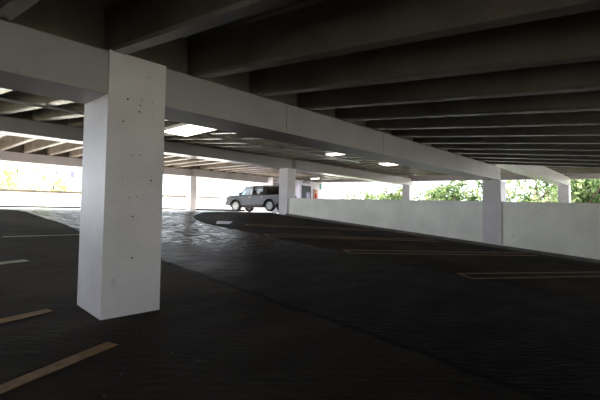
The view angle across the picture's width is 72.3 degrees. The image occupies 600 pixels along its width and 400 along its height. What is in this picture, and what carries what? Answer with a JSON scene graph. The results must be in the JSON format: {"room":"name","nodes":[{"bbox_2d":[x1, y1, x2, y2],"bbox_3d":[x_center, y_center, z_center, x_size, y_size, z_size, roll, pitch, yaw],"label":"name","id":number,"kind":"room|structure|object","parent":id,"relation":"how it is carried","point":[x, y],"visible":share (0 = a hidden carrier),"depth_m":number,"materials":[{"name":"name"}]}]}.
{"room":"parking garage","nodes":[
{"label":"parking garage","id":0,"kind":"room"},
{"bbox_2d":[0,191,244,211],"bbox_3d":[-14.146,0.224,29.407,0.250,1.917,35.000,-2,-4,42],"label":"wall","id":1,"kind":"structure","parent":0,"point":[7,198],"depth_m":27.35,"materials":[{"name":"paint"}]},
{"bbox_2d":[0,189,226,198],"bbox_3d":[-14.138,-0.448,29.440,0.310,0.840,35.000,-2,-4,42],"label":"trim","id":2,"kind":"structure","parent":1,"relation":"attached to","point":[9,190],"depth_m":27.20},
{"bbox_2d":[81,0,308,38],"bbox_3d":[7.699,-1.044,0.069,20.552,2.830,20.659,-2,-4,42],"label":"ceiling","id":3,"kind":"structure","parent":0,"point":[99,3],"depth_m":4.26,"materials":[{"name":"concrete"}]},
{"bbox_2d":[0,0,38,21],"bbox_3d":[0.996,-1.376,0.353,9.918,1.677,0.260,-2,-4,42],"label":"rib","id":4,"kind":"object","parent":3,"relation":"attached to","point":[9,9],"visible":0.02,"depth_m":3.29,"materials":[{"name":"concrete"}]},
{"bbox_2d":[103,0,299,54],"bbox_3d":[1.673,-1.345,1.112,9.918,1.677,0.260,-2,-4,42],"label":"rib","id":5,"kind":"object","parent":3,"relation":"attached to","point":[130,26],"visible":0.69,"depth_m":3.58,"materials":[{"name":"concrete"}]},
{"bbox_2d":[186,0,599,78],"bbox_3d":[2.351,-1.314,1.871,9.918,1.677,0.260,-2,-4,42],"label":"rib","id":6,"kind":"object","parent":3,"relation":"attached to","point":[309,30],"visible":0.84,"depth_m":3.53,"materials":[{"name":"concrete"}]},
{"bbox_2d":[249,10,599,96],"bbox_3d":[3.029,-1.283,2.630,9.918,1.677,0.260,-2,-4,42],"label":"rib","id":7,"kind":"object","parent":3,"relation":"attached to","point":[574,38],"visible":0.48,"depth_m":3.94,"materials":[{"name":"concrete"}]},
{"bbox_2d":[297,60,599,109],"bbox_3d":[3.707,-1.253,3.389,9.918,1.677,0.260,-2,-4,42],"label":"rib","id":8,"kind":"object","parent":3,"relation":"attached to","point":[581,76],"visible":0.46,"depth_m":4.83,"materials":[{"name":"concrete"}]},
{"bbox_2d":[335,91,599,120],"bbox_3d":[4.385,-1.222,4.148,9.918,1.677,0.260,-2,-4,42],"label":"rib","id":9,"kind":"object","parent":3,"relation":"attached to","point":[588,100],"visible":0.36,"depth_m":5.70,"materials":[{"name":"concrete"}]},
{"bbox_2d":[366,111,599,129],"bbox_3d":[5.062,-1.191,4.907,9.918,1.677,0.260,-2,-4,42],"label":"rib","id":10,"kind":"object","parent":3,"relation":"attached to","point":[582,117],"visible":0.3,"depth_m":6.56,"materials":[{"name":"concrete"}]},
{"bbox_2d":[391,125,599,137],"bbox_3d":[5.740,-1.160,5.666,9.918,1.677,0.260,-2,-4,42],"label":"rib","id":11,"kind":"object","parent":3,"relation":"attached to","point":[582,130],"visible":0.28,"depth_m":7.41,"materials":[{"name":"concrete"}]},
{"bbox_2d":[413,136,599,143],"bbox_3d":[6.418,-1.129,6.425,9.918,1.677,0.260,-2,-4,42],"label":"rib","id":12,"kind":"object","parent":3,"relation":"attached to","point":[520,139],"visible":0.28,"depth_m":8.24,"materials":[{"name":"concrete"}]},
{"bbox_2d":[431,144,599,150],"bbox_3d":[7.096,-1.099,7.184,9.918,1.677,0.260,-2,-4,42],"label":"rib","id":13,"kind":"object","parent":3,"relation":"attached to","point":[574,147],"visible":0.36,"depth_m":9.04,"materials":[{"name":"concrete"}]},
{"bbox_2d":[447,149,599,155],"bbox_3d":[7.774,-1.068,7.943,9.918,1.677,0.260,-2,-4,42],"label":"rib","id":14,"kind":"object","parent":3,"relation":"attached to","point":[455,151],"visible":0.28,"depth_m":9.88,"materials":[{"name":"concrete"}]},
{"bbox_2d":[461,154,599,160],"bbox_3d":[8.451,-1.037,8.702,9.918,1.677,0.260,-2,-4,42],"label":"rib","id":15,"kind":"object","parent":3,"relation":"attached to","point":[547,157],"visible":0.28,"depth_m":10.69,"materials":[{"name":"concrete"}]},
{"bbox_2d":[474,158,599,164],"bbox_3d":[9.129,-1.006,9.461,9.918,1.677,0.260,-2,-4,42],"label":"rib","id":16,"kind":"object","parent":3,"relation":"attached to","point":[478,159],"visible":0.28,"depth_m":11.51,"materials":[{"name":"concrete"}]},
{"bbox_2d":[484,161,599,167],"bbox_3d":[9.807,-0.975,10.220,9.918,1.677,0.260,-2,-4,42],"label":"rib","id":17,"kind":"object","parent":3,"relation":"attached to","point":[487,162],"visible":0.28,"depth_m":12.30,"materials":[{"name":"concrete"}]},
{"bbox_2d":[245,177,270,211],"bbox_3d":[-3.360,-0.317,33.091,2.970,2.840,0.200,-2,-4,42],"label":"wall","id":18,"kind":"structure","parent":0,"point":[248,191],"depth_m":33.03,"materials":[{"name":"paint"}]},
{"bbox_2d":[270,177,321,212],"bbox_3d":[-0.173,-0.266,34.251,0.220,2.837,6.175,-2,-4,42],"label":"wall","id":19,"kind":"structure","parent":0,"point":[315,185],"depth_m":34.25,"materials":[{"name":"paint"}]},
{"bbox_2d":[300,184,311,197],"bbox_3d":[0.508,-0.092,34.790,0.110,2.400,1.440,-2,-4,42],"label":"door","id":20,"kind":"structure","parent":19,"relation":"in","point":[305,190],"depth_m":34.78,"materials":[{"name":"paint"}]},
{"bbox_2d":[313,189,317,198],"bbox_3d":[1.403,-0.301,35.613,0.317,1.220,0.480,-2,-4,42],"label":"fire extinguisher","id":21,"kind":"object","parent":19,"relation":"attached to","point":[315,192],"visible":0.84,"depth_m":35.50,"materials":[{"name":"red metal"}]},
{"bbox_2d":[0,207,599,399],"bbox_3d":[-1.888,1.893,8.560,46.300,4.155,20.409,-2,-4,42],"label":"floor","id":22,"kind":"structure","parent":0,"point":[244,313],"depth_m":4.69,"materials":[{"name":"asphalt"}]},
{"bbox_2d":[0,259,27,264],"bbox_3d":[-4.583,0.929,5.738,0.156,0.076,1.452,-1,-3,28],"label":"parking line","id":23,"kind":"object","parent":22,"relation":"on","point":[23,260],"visible":1,"depth_m":6.20,"materials":[{"name":"paint"}]},
{"bbox_2d":[0,309,52,323],"bbox_3d":[-3.357,1.128,2.845,0.122,0.140,3.226,-1,-3,28],"label":"parking line","id":24,"kind":"object","parent":22,"relation":"on","point":[30,314],"visible":1,"depth_m":4.04,"materials":[{"name":"yellow paint"}]},
{"bbox_2d":[2,234,79,236],"bbox_3d":[-5.328,0.765,8.877,0.066,0.036,1.836,-2,-4,42],"label":"parking line","id":25,"kind":"object","parent":22,"relation":"on","point":[70,234],"visible":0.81,"depth_m":8.70,"materials":[{"name":"paint"}]},
{"bbox_2d":[0,342,117,393],"bbox_3d":[-2.267,1.249,1.951,0.134,0.191,3.490,0,-3,21],"label":"parking line","id":26,"kind":"object","parent":22,"relation":"on","point":[24,379],"visible":1,"depth_m":3.06,"materials":[{"name":"yellow paint"}]},
{"bbox_2d":[77,50,165,319],"bbox_3d":[-1.994,-0.150,4.615,0.618,2.792,0.643,-2,-4,42],"label":"concrete column","id":27,"kind":"structure","parent":22,"relation":"on","point":[119,265],"depth_m":4.38,"materials":[{"name":"white paint"}]},
{"bbox_2d":[0,206,244,211],"bbox_3d":[-14.317,0.604,28.933,0.095,0.716,33.900,-2,-4,42],"label":"ledge","id":28,"kind":"object","parent":22,"relation":"on","point":[0,206],"visible":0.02,"depth_m":27.96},
{"bbox_2d":[186,176,196,209],"bbox_3d":[-7.127,-0.438,26.979,0.450,2.256,0.450,-2,-4,42],"label":"concrete column","id":29,"kind":"structure","parent":22,"relation":"on","point":[191,180],"depth_m":26.82,"materials":[{"name":"white paint"}]},
{"bbox_2d":[0,144,192,176],"bbox_3d":[-14.153,-2.335,19.740,0.588,1.242,20.559,-2,-4,42],"label":"girder","id":30,"kind":"object","parent":29,"relation":"on","point":[15,154],"visible":0.49,"depth_m":20.91,"materials":[{"name":"white paint"}]},
{"bbox_2d":[216,221,232,223],"bbox_3d":[-2.731,0.802,14.625,0.530,0.107,1.273,1,-3,-3],"label":"paint patch","id":31,"kind":"object","parent":22,"relation":"on","point":[218,222],"visible":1,"depth_m":14.62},
{"bbox_2d":[279,168,295,214],"bbox_3d":[-0.667,-0.405,21.373,0.612,2.454,0.600,-2,-4,42],"label":"concrete column","id":32,"kind":"structure","parent":22,"relation":"on","point":[287,176],"depth_m":21.16,"materials":[{"name":"white paint"}]},
{"bbox_2d":[0,110,291,168],"bbox_3d":[-7.490,-2.413,13.790,0.592,1.242,20.559,-2,-4,42],"label":"girder","id":33,"kind":"object","parent":32,"relation":"on","point":[21,124],"visible":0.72,"depth_m":13.64,"materials":[{"name":"white paint"}]},
{"bbox_2d":[0,135,35,150],"bbox_3d":[-10.982,-2.619,16.596,8.648,0.635,0.260,-2,-4,42],"label":"rib","id":34,"kind":"object","parent":33,"relation":"on","point":[10,141],"visible":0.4,"depth_m":17.89,"materials":[{"name":"concrete"}]},
{"bbox_2d":[23,139,65,152],"bbox_3d":[-10.304,-2.588,17.355,8.648,0.635,0.260,-2,-4,42],"label":"rib","id":35,"kind":"object","parent":33,"relation":"on","point":[38,144],"visible":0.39,"depth_m":18.71,"materials":[{"name":"concrete"}]},
{"bbox_2d":[47,142,82,155],"bbox_3d":[-9.626,-2.557,18.114,8.648,0.635,0.260,-2,-4,42],"label":"rib","id":36,"kind":"object","parent":33,"relation":"on","point":[65,147],"visible":0.31,"depth_m":19.41,"materials":[{"name":"concrete"}]},
{"bbox_2d":[68,148,82,157],"bbox_3d":[-8.948,-2.526,18.873,8.648,0.635,0.260,-2,-4,42],"label":"rib","id":37,"kind":"object","parent":33,"relation":"on","point":[78,152],"visible":0.14,"depth_m":21.02,"materials":[{"name":"concrete"}]},
{"bbox_2d":[164,156,193,161],"bbox_3d":[-6.237,-2.403,21.909,8.648,0.635,0.260,-2,-4,42],"label":"rib","id":38,"kind":"object","parent":33,"relation":"on","point":[176,158],"visible":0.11,"depth_m":22.26,"materials":[{"name":"concrete"}]},
{"bbox_2d":[163,158,209,165],"bbox_3d":[-5.559,-2.372,22.668,8.648,0.635,0.260,-2,-4,42],"label":"rib","id":39,"kind":"object","parent":33,"relation":"on","point":[194,159],"visible":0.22,"depth_m":23.55,"materials":[{"name":"concrete"}]},
{"bbox_2d":[172,160,223,167],"bbox_3d":[-4.881,-2.342,23.427,8.648,0.635,0.260,-2,-4,42],"label":"rib","id":40,"kind":"object","parent":33,"relation":"on","point":[210,161],"visible":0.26,"depth_m":24.51,"materials":[{"name":"concrete"}]},
{"bbox_2d":[246,224,374,230],"bbox_3d":[0.496,1.048,15.641,5.372,0.240,0.513,2,-3,-24],"label":"parking line","id":41,"kind":"object","parent":22,"relation":"on","point":[246,224],"visible":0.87,"depth_m":15.52,"materials":[{"name":"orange paint"}]},
{"bbox_2d":[265,234,443,241],"bbox_3d":[1.999,1.248,13.435,6.666,0.284,0.514,2,-3,-24],"label":"parking line","id":42,"kind":"object","parent":22,"relation":"on","point":[265,234],"visible":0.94,"depth_m":13.19,"materials":[{"name":"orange paint"}]},
{"bbox_2d":[344,250,536,255],"bbox_3d":[4.193,1.496,11.559,6.771,0.287,0.512,2,-3,-24],"label":"parking line","id":43,"kind":"object","parent":22,"relation":"on","point":[344,250],"visible":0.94,"depth_m":11.35,"materials":[{"name":"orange paint"}]},
{"bbox_2d":[285,214,599,263],"bbox_3d":[8.419,1.779,12.671,24.382,2.758,0.266,-2,-4,42],"label":"curb","id":44,"kind":"object","parent":22,"relation":"on","point":[293,215],"visible":1,"depth_m":14.79,"materials":[{"name":"concrete"}]},
{"bbox_2d":[482,180,505,245],"bbox_3d":[6.907,0.507,14.579,0.612,2.364,0.643,-2,-4,42],"label":"concrete column","id":45,"kind":"structure","parent":22,"relation":"on","point":[493,192],"depth_m":14.34,"materials":[{"name":"white paint"}]},
{"bbox_2d":[0,0,499,180],"bbox_3d":[-0.024,-1.461,6.874,0.592,1.238,20.279,-2,-4,42],"label":"girder","id":46,"kind":"object","parent":45,"relation":"on","point":[54,48],"visible":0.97,"depth_m":5.02,"materials":[{"name":"white paint"}]},
{"bbox_2d":[456,272,599,278],"bbox_3d":[6.471,1.752,9.653,7.069,0.297,0.514,2,-3,-24],"label":"parking line","id":47,"kind":"object","parent":22,"relation":"on","point":[509,272],"visible":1,"depth_m":8.89,"materials":[{"name":"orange paint"}]},
{"bbox_2d":[288,198,599,259],"bbox_3d":[10.783,1.669,10.829,30.397,4.258,0.180,-2,-4,42],"label":"wall","id":48,"kind":"structure","parent":0,"point":[463,220],"depth_m":14.77,"materials":[{"name":"paint"}]},
{"bbox_3d":[-3.735,-2.476,10.371,10.150,1.567,20.659,-2,-4,42],"label":"ceiling","id":49,"kind":"structure","parent":0,"visible":0},
{"bbox_2d":[0,88,11,93],"bbox_3d":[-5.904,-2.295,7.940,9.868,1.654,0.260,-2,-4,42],"label":"ceiling lamp","id":50,"kind":"object","parent":49,"relation":"attached to","point":[2,90],"visible":0.02,"depth_m":7.39,"materials":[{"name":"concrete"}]},
{"bbox_2d":[0,91,72,114],"bbox_3d":[-5.227,-2.264,8.699,9.868,1.654,0.260,-2,-4,42],"label":"rib","id":51,"kind":"object","parent":49,"relation":"attached to","point":[5,107],"visible":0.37,"depth_m":9.84,"materials":[{"name":"concrete"}]},
{"bbox_2d":[32,102,84,121],"bbox_3d":[-4.549,-2.234,9.458,9.868,1.654,0.260,-2,-4,42],"label":"rib","id":52,"kind":"object","parent":49,"relation":"attached to","point":[42,114],"visible":0.2,"depth_m":11.19,"materials":[{"name":"concrete"}]},
{"bbox_2d":[68,117,166,126],"bbox_3d":[-3.871,-2.203,10.217,9.868,1.654,0.260,-2,-4,42],"label":"rib","id":53,"kind":"object","parent":49,"relation":"attached to","point":[79,121],"visible":0.07,"depth_m":13.02,"materials":[{"name":"concrete"}]},
{"bbox_2d":[165,120,179,126],"bbox_3d":[-3.193,-2.172,10.976,9.868,1.654,0.260,-2,-4,42],"label":"rib","id":54,"kind":"object","parent":49,"relation":"attached to","point":[168,122],"visible":0.02,"depth_m":11.14,"materials":[{"name":"concrete"}]},
{"bbox_2d":[0,97,359,162],"bbox_3d":[-3.402,-1.916,11.209,0.064,0.322,18.001,-2,-4,42],"label":"conduit","id":55,"kind":"object","parent":54,"relation":"attached to","point":[1,99],"visible":0.67,"depth_m":12.00,"materials":[{"name":"metal"}]},
{"bbox_2d":[164,123,215,136],"bbox_3d":[-2.705,-2.096,10.570,2.100,0.600,0.700,-2,-4,42],"label":"ceiling lamp","id":56,"kind":"object","parent":54,"relation":"attached to","point":[182,129],"visible":0.46,"depth_m":10.61,"materials":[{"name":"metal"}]},
{"bbox_2d":[164,130,236,134],"bbox_3d":[-2.515,-2.141,11.735,9.868,1.654,0.260,-2,-4,42],"label":"rib","id":57,"kind":"object","parent":49,"relation":"attached to","point":[213,131],"visible":0.1,"depth_m":11.48,"materials":[{"name":"concrete"}]},
{"bbox_2d":[164,134,262,139],"bbox_3d":[-1.838,-2.110,12.494,9.868,1.654,0.260,-2,-4,42],"label":"rib","id":58,"kind":"object","parent":49,"relation":"attached to","point":[231,136],"visible":0.19,"depth_m":13.57,"materials":[{"name":"concrete"}]},
{"bbox_2d":[178,139,288,143],"bbox_3d":[-1.160,-2.079,13.253,9.868,1.654,0.260,-2,-4,42],"label":"rib","id":59,"kind":"object","parent":49,"relation":"attached to","point":[212,141],"visible":0.22,"depth_m":14.44,"materials":[{"name":"concrete"}]},
{"bbox_2d":[200,144,308,147],"bbox_3d":[-0.482,-2.049,14.012,9.868,1.654,0.260,-2,-4,42],"label":"rib","id":60,"kind":"object","parent":49,"relation":"attached to","point":[203,145],"visible":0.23,"depth_m":15.14,"materials":[{"name":"concrete"}]},
{"bbox_2d":[219,147,324,150],"bbox_3d":[0.196,-2.018,14.771,9.868,1.654,0.260,-2,-4,42],"label":"rib","id":61,"kind":"object","parent":49,"relation":"attached to","point":[223,148],"visible":0.22,"depth_m":16.07,"materials":[{"name":"concrete"}]},
{"bbox_2d":[237,150,326,153],"bbox_3d":[0.874,-1.987,15.530,9.868,1.654,0.260,-2,-4,42],"label":"rib","id":62,"kind":"object","parent":49,"relation":"attached to","point":[245,151],"visible":0.22,"depth_m":17.05,"materials":[{"name":"concrete"}]},
{"bbox_2d":[254,153,360,157],"bbox_3d":[1.551,-1.956,16.290,9.868,1.654,0.260,-2,-4,42],"label":"rib","id":63,"kind":"object","parent":49,"relation":"attached to","point":[279,154],"visible":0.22,"depth_m":17.67,"materials":[{"name":"concrete"}]},
{"bbox_2d":[270,155,375,160],"bbox_3d":[2.229,-1.925,17.049,9.868,1.654,0.260,-2,-4,42],"label":"rib","id":64,"kind":"object","parent":49,"relation":"attached to","point":[313,157],"visible":0.2,"depth_m":18.34,"materials":[{"name":"concrete"}]},
{"bbox_2d":[325,151,345,155],"bbox_3d":[1.388,-1.871,14.175,1.100,0.600,0.288,-2,-4,42],"label":"ceiling lamp","id":65,"kind":"object","parent":49,"relation":"hanging from","point":[328,153],"visible":0.27,"depth_m":14.27,"materials":[{"name":"metal"}]},
{"bbox_3d":[5.861,1.373,24.786,36.300,1.741,14.016,-2,-4,42],"label":"floor","id":66,"kind":"structure","parent":0,"visible":0},
{"bbox_2d":[225,184,295,211],"bbox_3d":[-2.704,-0.085,28.273,4.753,1.785,2.173,-1,-3,27],"label":"suv","id":67,"kind":"object","parent":66,"relation":"on","point":[268,199],"visible":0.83,"depth_m":27.51,"materials":[{"name":"silver metal"}]},
{"bbox_2d":[322,188,324,198],"bbox_3d":[1.823,0.077,37.036,0.500,2.305,0.643,-2,-4,42],"label":"concrete column","id":68,"kind":"structure","parent":66,"relation":"on","point":[323,189],"depth_m":37.01,"materials":[{"name":"white paint"}]},
{"bbox_2d":[192,165,318,183],"bbox_3d":[-2.753,-1.811,32.507,0.588,1.113,13.666,-2,-4,42],"label":"girder","id":69,"kind":"object","parent":68,"relation":"on","point":[206,173],"visible":0.49,"depth_m":29.48,"materials":[{"name":"white paint"}]},
{"bbox_2d":[402,185,412,199],"bbox_3d":[8.224,0.035,31.320,0.600,2.322,0.643,-2,-4,42],"label":"concrete column","id":70,"kind":"structure","parent":66,"relation":"on","point":[407,190],"depth_m":31.12,"materials":[{"name":"white paint"}]},
{"bbox_2d":[290,158,412,184],"bbox_3d":[4.025,-1.858,26.688,0.588,1.110,13.316,-2,-4,42],"label":"girder","id":71,"kind":"object","parent":70,"relation":"on","point":[306,166],"visible":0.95,"depth_m":24.96,"materials":[{"name":"white paint"}]},
{"bbox_2d":[199,162,246,169],"bbox_3d":[-3.525,-2.330,24.948,8.648,0.659,0.260,-2,-4,42],"label":"rib","id":72,"kind":"object","parent":71,"relation":"on","point":[225,164],"visible":0.3,"depth_m":26.28,"materials":[{"name":"concrete"}]},
{"bbox_2d":[212,165,260,170],"bbox_3d":[-2.848,-2.293,25.707,8.648,0.659,0.260,-2,-4,42],"label":"rib","id":73,"kind":"object","parent":71,"relation":"on","point":[247,166],"visible":0.24,"depth_m":26.80,"materials":[{"name":"concrete"}]},
{"bbox_2d":[223,167,272,171],"bbox_3d":[-2.170,-2.256,26.465,8.648,0.659,0.260,-2,-4,42],"label":"rib","id":74,"kind":"object","parent":71,"relation":"on","point":[255,168],"visible":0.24,"depth_m":27.61,"materials":[{"name":"concrete"}]},
{"bbox_2d":[235,168,278,173],"bbox_3d":[-1.492,-2.218,27.224,8.648,0.659,0.260,-2,-4,42],"label":"rib","id":75,"kind":"object","parent":71,"relation":"on","point":[273,169],"visible":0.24,"depth_m":28.37,"materials":[{"name":"concrete"}]},
{"bbox_2d":[245,170,278,174],"bbox_3d":[-0.814,-2.181,27.983,8.648,0.659,0.260,-2,-4,42],"label":"rib","id":76,"kind":"object","parent":71,"relation":"on","point":[277,171],"visible":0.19,"depth_m":29.57,"materials":[{"name":"concrete"}]},
{"bbox_2d":[255,171,305,175],"bbox_3d":[-0.137,-2.144,28.742,8.648,0.659,0.260,-2,-4,42],"label":"rib","id":77,"kind":"object","parent":71,"relation":"on","point":[296,171],"visible":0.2,"depth_m":30.45,"materials":[{"name":"concrete"}]},
{"bbox_2d":[265,173,313,176],"bbox_3d":[0.541,-2.107,29.500,8.648,0.659,0.260,-2,-4,42],"label":"rib","id":78,"kind":"object","parent":71,"relation":"on","point":[296,173],"visible":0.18,"depth_m":30.09,"materials":[{"name":"concrete"}]},
{"bbox_2d":[274,174,320,177],"bbox_3d":[1.219,-2.069,30.259,8.648,0.659,0.260,-2,-4,42],"label":"rib","id":79,"kind":"object","parent":71,"relation":"on","point":[304,174],"visible":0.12,"depth_m":30.82,"materials":[{"name":"concrete"}]},
{"bbox_2d":[296,175,328,177],"bbox_3d":[1.897,-2.032,31.018,8.648,0.659,0.260,-2,-4,42],"label":"rib","id":80,"kind":"object","parent":71,"relation":"on","point":[315,175],"visible":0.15,"depth_m":31.65,"materials":[{"name":"concrete"}]},
{"bbox_2d":[296,176,335,179],"bbox_3d":[2.574,-1.995,31.777,8.648,0.659,0.260,-2,-4,42],"label":"rib","id":81,"kind":"object","parent":71,"relation":"on","point":[326,176],"visible":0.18,"depth_m":32.43,"materials":[{"name":"concrete"}]},
{"bbox_2d":[300,177,343,179],"bbox_3d":[3.252,-1.957,32.535,8.648,0.659,0.260,-2,-4,42],"label":"rib","id":82,"kind":"object","parent":71,"relation":"on","point":[334,177],"visible":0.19,"depth_m":33.45,"materials":[{"name":"concrete"}]},
{"bbox_2d":[558,185,570,202],"bbox_3d":[15.809,0.318,24.524,0.550,2.322,0.643,-2,-4,42],"label":"concrete column","id":83,"kind":"structure","parent":66,"relation":"on","point":[564,192],"depth_m":24.32,"materials":[{"name":"white paint"}]},
{"bbox_2d":[495,164,569,185],"bbox_3d":[11.592,-1.575,19.909,0.588,1.110,13.316,-2,-4,42],"label":"girder","id":84,"kind":"object","parent":83,"relation":"on","point":[542,173],"visible":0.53,"depth_m":19.29,"materials":[{"name":"white paint"}]},
{"bbox_3d":[15.454,-1.995,16.316,10.552,0.759,13.766,-2,-4,42],"label":"ceiling","id":85,"kind":"structure","parent":0,"visible":0},
{"bbox_2d":[319,173,599,182],"bbox_3d":[12.598,-1.565,27.713,30.000,1.722,0.250,-2,-4,42],"label":"trim","id":86,"kind":"structure","parent":85,"relation":"attached to","point":[579,175],"depth_m":29.03,"materials":[{"name":"white paint"}]},
{"bbox_2d":[545,166,586,168],"bbox_3d":[15.919,-1.681,17.101,9.918,1.019,0.260,-2,-4,42],"label":"rib","id":87,"kind":"object","parent":85,"relation":"attached to","point":[549,167],"visible":0.18,"depth_m":19.92,"materials":[{"name":"concrete"}]},
{"bbox_2d":[550,168,599,169],"bbox_3d":[16.596,-1.644,17.859,9.918,1.019,0.260,-2,-4,42],"label":"rib","id":88,"kind":"object","parent":85,"relation":"attached to","point":[550,168],"visible":0.18,"depth_m":20.37,"materials":[{"name":"concrete"}]},
{"bbox_2d":[554,170,599,171],"bbox_3d":[17.274,-1.606,18.618,9.918,1.019,0.260,-2,-4,42],"label":"rib","id":89,"kind":"object","parent":85,"relation":"attached to","point":[554,170],"visible":0.18,"depth_m":21.18,"materials":[{"name":"concrete"}]},
{"bbox_2d":[559,171,599,173],"bbox_3d":[17.952,-1.569,19.377,9.918,1.019,0.260,-2,-4,42],"label":"rib","id":90,"kind":"object","parent":85,"relation":"attached to","point":[597,171],"visible":0.18,"depth_m":22.13,"materials":[{"name":"concrete"}]},
{"bbox_3d":[7.736,-2.279,23.229,10.150,0.728,13.766,-2,-4,42],"label":"ceiling","id":91,"kind":"structure","parent":0,"visible":0},
{"bbox_2d":[310,159,358,161],"bbox_3d":[4.267,-2.186,19.343,9.868,1.011,0.260,-2,-4,42],"label":"rib","id":92,"kind":"object","parent":91,"relation":"attached to","point":[321,160],"visible":0.05,"depth_m":21.73,"materials":[{"name":"concrete"}]},
{"bbox_2d":[321,160,381,163],"bbox_3d":[4.944,-2.148,20.102,9.868,1.011,0.260,-2,-4,42],"label":"rib","id":93,"kind":"object","parent":91,"relation":"attached to","point":[360,161],"visible":0.12,"depth_m":22.11,"materials":[{"name":"concrete"}]},
{"bbox_2d":[332,162,379,165],"bbox_3d":[5.622,-2.111,20.861,9.868,1.011,0.260,-2,-4,42],"label":"rib","id":94,"kind":"object","parent":91,"relation":"attached to","point":[373,163],"visible":0.14,"depth_m":22.99,"materials":[{"name":"concrete"}]},
{"bbox_2d":[342,165,401,167],"bbox_3d":[6.300,-2.074,21.619,9.868,1.011,0.260,-2,-4,42],"label":"rib","id":95,"kind":"object","parent":91,"relation":"attached to","point":[354,166],"visible":0.14,"depth_m":23.69,"materials":[{"name":"concrete"}]},
{"bbox_2d":[352,166,412,168],"bbox_3d":[6.978,-2.037,22.378,9.868,1.011,0.260,-2,-4,42],"label":"rib","id":96,"kind":"object","parent":91,"relation":"attached to","point":[387,166],"visible":0.19,"depth_m":24.26,"materials":[{"name":"concrete"}]},
{"bbox_2d":[378,162,396,165],"bbox_3d":[4.833,-2.125,20.979,1.500,0.600,0.741,-2,-4,42],"label":"ceiling lamp","id":97,"kind":"object","parent":91,"relation":"hanging from","point":[380,163],"visible":0.23,"depth_m":21.07,"materials":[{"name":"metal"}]},
{"bbox_2d":[361,168,418,170],"bbox_3d":[7.655,-1.999,23.137,9.868,1.011,0.260,-2,-4,42],"label":"rib","id":98,"kind":"object","parent":91,"relation":"attached to","point":[386,168],"visible":0.19,"depth_m":24.85,"materials":[{"name":"concrete"}]},
{"bbox_2d":[370,168,501,171],"bbox_3d":[8.333,-1.962,23.896,9.868,1.011,0.260,-2,-4,42],"label":"rib","id":99,"kind":"object","parent":91,"relation":"attached to","point":[500,168],"visible":0.16,"depth_m":25.83,"materials":[{"name":"concrete"}]},
{"bbox_2d":[378,169,507,172],"bbox_3d":[9.011,-1.925,24.654,9.868,1.011,0.260,-2,-4,42],"label":"rib","id":100,"kind":"object","parent":91,"relation":"attached to","point":[502,169],"visible":0.15,"depth_m":26.04,"materials":[{"name":"concrete"}]},
{"bbox_2d":[385,171,513,174],"bbox_3d":[9.688,-1.888,25.413,9.868,1.011,0.260,-2,-4,42],"label":"rib","id":101,"kind":"object","parent":91,"relation":"attached to","point":[500,171],"visible":0.18,"depth_m":26.87,"materials":[{"name":"concrete"}]},
{"bbox_2d":[393,173,516,175],"bbox_3d":[10.366,-1.850,26.172,9.868,1.011,0.260,-2,-4,42],"label":"rib","id":102,"kind":"object","parent":91,"relation":"attached to","point":[500,173],"visible":0.22,"depth_m":27.97,"materials":[{"name":"concrete"}]},
{"label":"outside","id":103,"kind":"structure","parent":0,"visible":0},
{"bbox_3d":[-16.607,7.995,41.208,320.000,0.300,280.000,-2,-4,42],"label":"ground","id":104,"kind":"structure","parent":103,"visible":0},
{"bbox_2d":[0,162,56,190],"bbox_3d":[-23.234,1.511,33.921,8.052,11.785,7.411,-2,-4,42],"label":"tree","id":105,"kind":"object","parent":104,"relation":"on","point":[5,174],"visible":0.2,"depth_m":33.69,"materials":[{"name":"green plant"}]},
{"bbox_2d":[0,162,81,191],"bbox_3d":[-38.902,1.126,61.542,8.600,14.900,14.600,-2,-4,42],"label":"building","id":106,"kind":"structure","parent":104,"relation":"on","point":[75,174],"depth_m":59.86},
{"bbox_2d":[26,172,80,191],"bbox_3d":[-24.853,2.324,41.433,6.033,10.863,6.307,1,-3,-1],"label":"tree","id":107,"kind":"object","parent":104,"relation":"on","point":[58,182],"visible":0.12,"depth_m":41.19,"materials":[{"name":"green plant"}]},
{"bbox_2d":[339,185,376,199],"bbox_3d":[7.154,3.425,53.676,6.772,10.644,7.835,0,-3,16],"label":"tree","id":108,"kind":"object","parent":104,"relation":"on","point":[366,194],"visible":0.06,"depth_m":53.75,"materials":[{"name":"green plant"}]},
{"bbox_2d":[369,182,423,199],"bbox_3d":[11.108,2.789,46.882,7.183,11.342,8.014,-1,-3,35],"label":"tree","id":109,"kind":"object","parent":104,"relation":"on","point":[398,195],"visible":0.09,"depth_m":45.20,"materials":[{"name":"green plant"}]},
{"bbox_2d":[413,182,481,200],"bbox_3d":[14.263,3.183,41.737,7.842,10.103,8.679,-2,-4,42],"label":"tree","id":110,"kind":"object","parent":104,"relation":"on","point":[466,191],"visible":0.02,"depth_m":42.11,"materials":[{"name":"green plant"}]},
{"bbox_2d":[426,180,557,201],"bbox_3d":[17.230,2.581,37.725,12.683,11.075,10.074,-1,-3,24],"label":"tree","id":111,"kind":"object","parent":104,"relation":"on","point":[444,190],"visible":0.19,"depth_m":37.36,"materials":[{"name":"green plant"}]},
{"bbox_2d":[456,180,599,202],"bbox_3d":[19.044,2.437,31.699,13.192,10.833,13.102,-2,-4,42],"label":"tree","id":112,"kind":"object","parent":104,"relation":"on","point":[511,193],"visible":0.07,"depth_m":31.10,"materials":[{"name":"green plant"}]},
{"bbox_2d":[506,180,571,200],"bbox_3d":[25.758,2.079,43.866,9.594,12.799,8.067,2,-3,-28],"label":"tree","id":113,"kind":"object","parent":104,"relation":"on","point":[535,187],"visible":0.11,"depth_m":44.70,"materials":[{"name":"green plant"}]},
{"bbox_2d":[547,179,599,202],"bbox_3d":[21.346,2.611,30.022,6.676,10.260,8.107,1,-3,-13],"label":"tree","id":114,"kind":"object","parent":104,"relation":"on","point":[592,185],"visible":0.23,"depth_m":28.48,"materials":[{"name":"green plant"}]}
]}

